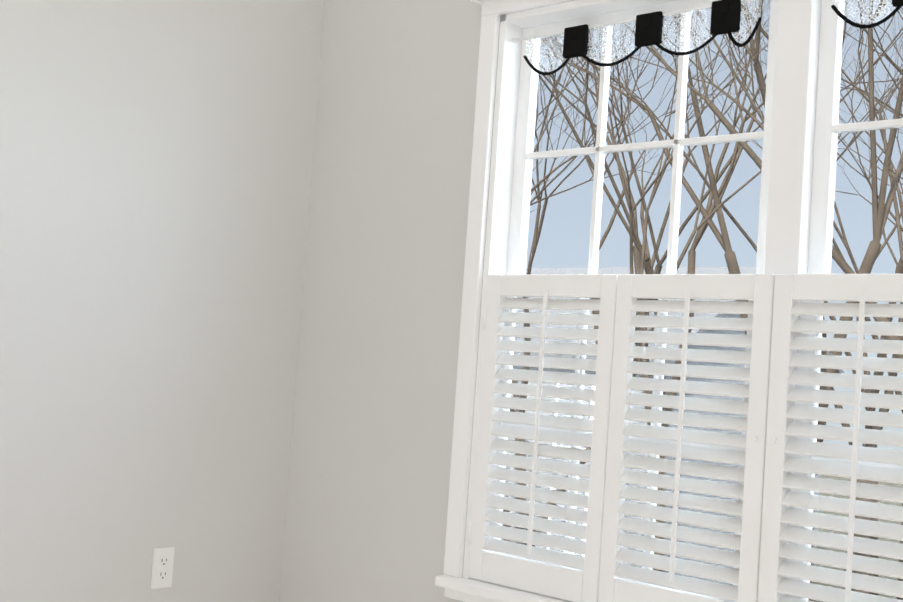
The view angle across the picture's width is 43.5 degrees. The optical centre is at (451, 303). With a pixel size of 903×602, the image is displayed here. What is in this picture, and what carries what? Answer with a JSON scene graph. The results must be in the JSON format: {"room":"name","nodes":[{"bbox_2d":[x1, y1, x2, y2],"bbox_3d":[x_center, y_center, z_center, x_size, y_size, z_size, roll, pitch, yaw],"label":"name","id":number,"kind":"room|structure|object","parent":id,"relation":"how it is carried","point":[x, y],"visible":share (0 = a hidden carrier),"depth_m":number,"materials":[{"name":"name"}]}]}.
{"room":"empty room","nodes":[
{"label":"empty room","id":0,"kind":"room"},
{"bbox_2d":[0,0,324,601],"bbox_3d":[-1.712,-0.247,2.312,0.150,2.440,3.900,1,-4,41],"label":"wall","id":1,"kind":"structure","parent":0,"point":[156,159],"depth_m":3.18,"materials":[{"name":"grey paint"}]},
{"bbox_2d":[150,547,174,588],"bbox_3d":[-0.823,0.753,3.224,0.008,0.115,0.070,1,-4,41],"label":"electrical outlet","id":2,"kind":"object","parent":1,"relation":"attached to","point":[162,568],"visible":1,"depth_m":3.22,"materials":[{"name":"white plastic"}]},
{"bbox_2d":[279,0,573,601],"bbox_3d":[0.827,-0.058,2.564,3.330,2.440,0.150,1,-4,41],"label":"wall","id":3,"kind":"structure","parent":0,"point":[371,446],"depth_m":3.37,"materials":[{"name":"grey paint"}]},
{"bbox_2d":[435,0,902,601],"bbox_3d":[0.752,-0.026,2.566,1.845,1.697,0.200,1,-4,41],"label":"window","id":4,"kind":"structure","parent":3,"relation":"in","point":[799,136],"depth_m":2.93,"materials":[{"name":"white wood"}]},
{"bbox_2d":[468,274,902,601],"bbox_3d":[0.717,0.345,2.550,1.671,0.823,0.094,1,-4,41],"label":"window shutters","id":5,"kind":"object","parent":4,"relation":"attached to","point":[598,571],"visible":1,"depth_m":2.66,"materials":[{"name":"white wood"}]},
{"label":"outside","id":6,"kind":"structure","parent":0,"visible":0},
{"bbox_2d":[813,475,902,601],"bbox_3d":[15.652,7.260,33.393,75.000,0.300,65.750,1,-4,41],"label":"ground","id":7,"kind":"structure","parent":6,"point":[847,515],"depth_m":34.35,"materials":[{"name":"grey"}]},
{"bbox_2d":[510,36,629,544],"bbox_3d":[1.123,0.130,21.065,6.282,10.662,5.799,1,-4,41],"label":"tree","id":8,"kind":"object","parent":7,"relation":"on","point":[536,236],"depth_m":19.88,"materials":[{"name":"brown plant"}]},
{"bbox_2d":[530,35,670,205],"bbox_3d":[-0.456,-0.476,16.231,7.267,11.110,6.953,1,-4,41],"label":"tree","id":9,"kind":"object","parent":7,"relation":"on","point":[552,180],"depth_m":16.52,"materials":[{"name":"brown plant"}]},
{"bbox_2d":[531,14,694,191],"bbox_3d":[0.147,0.357,13.000,5.874,9.174,3.946,1,-4,41],"label":"tree","id":10,"kind":"object","parent":7,"relation":"on","point":[560,165],"depth_m":11.97,"materials":[{"name":"brown plant"}]},
{"bbox_2d":[501,266,844,585],"bbox_3d":[2.939,2.485,26.582,9.500,6.710,8.200,1,-4,41],"label":"house","id":11,"kind":"structure","parent":7,"relation":"on","point":[699,270],"depth_m":22.50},
{"bbox_2d":[502,0,853,546],"bbox_3d":[0.095,0.456,8.659,6.005,8.493,5.244,1,-4,41],"label":"tree","id":12,"kind":"object","parent":7,"relation":"on","point":[655,182],"depth_m":8.75,"materials":[{"name":"brown plant"}]},
{"bbox_2d":[538,1,845,571],"bbox_3d":[1.225,-0.709,13.306,6.539,11.488,9.162,1,-4,41],"label":"tree","id":13,"kind":"object","parent":7,"relation":"on","point":[637,246],"depth_m":13.51,"materials":[{"name":"brown plant"}]},
{"bbox_2d":[540,1,902,593],"bbox_3d":[5.532,-0.702,15.048,6.848,12.258,8.139,1,-4,41],"label":"tree","id":14,"kind":"object","parent":7,"relation":"on","point":[897,216],"depth_m":13.34,"materials":[{"name":"brown plant"}]},
{"bbox_2d":[541,0,902,600],"bbox_3d":[2.569,-0.756,10.409,8.105,11.443,6.271,1,-4,41],"label":"tree","id":15,"kind":"object","parent":7,"relation":"on","point":[867,267],"depth_m":9.73,"materials":[{"name":"brown plant"}]},
{"bbox_2d":[543,2,902,345],"bbox_3d":[3.491,-0.788,16.243,9.023,12.276,7.051,1,-4,41],"label":"tree","id":16,"kind":"object","parent":7,"relation":"on","point":[658,268],"depth_m":17.87,"materials":[{"name":"brown plant"}]},
{"bbox_2d":[558,11,902,358],"bbox_3d":[3.516,-0.255,8.606,7.253,10.370,5.538,1,-4,41],"label":"tree","id":17,"kind":"object","parent":7,"relation":"on","point":[840,262],"depth_m":8.53,"materials":[{"name":"brown plant"}]},
{"bbox_2d":[668,0,902,595],"bbox_3d":[7.272,-0.659,20.615,7.820,13.028,9.527,1,-4,41],"label":"tree","id":18,"kind":"object","parent":7,"relation":"on","point":[843,238],"depth_m":22.14,"materials":[{"name":"brown plant"}]},
{"bbox_2d":[702,1,902,117],"bbox_3d":[7.037,-0.513,12.501,10.045,11.810,9.514,1,-4,41],"label":"tree","id":19,"kind":"object","parent":7,"relation":"on","point":[864,92],"depth_m":14.68,"materials":[{"name":"brown plant"}]},
{"bbox_2d":[733,0,902,599],"bbox_3d":[6.810,-0.463,18.343,7.011,12.314,9.579,1,-4,41],"label":"tree","id":20,"kind":"object","parent":7,"relation":"on","point":[868,318],"depth_m":19.71,"materials":[{"name":"brown plant"}]},
{"bbox_2d":[837,74,902,184],"bbox_3d":[6.925,0.523,9.240,9.739,9.374,3.914,1,-4,41],"label":"tree","id":21,"kind":"object","parent":7,"relation":"on","point":[868,121],"depth_m":11.97,"materials":[{"name":"brown plant"}]},
{"bbox_2d":[844,0,902,105],"bbox_3d":[5.446,0.064,10.013,6.618,10.163,5.279,1,-4,41],"label":"tree","id":22,"kind":"object","parent":7,"relation":"on","point":[884,52],"depth_m":10.98,"materials":[{"name":"brown plant"}]}
]}

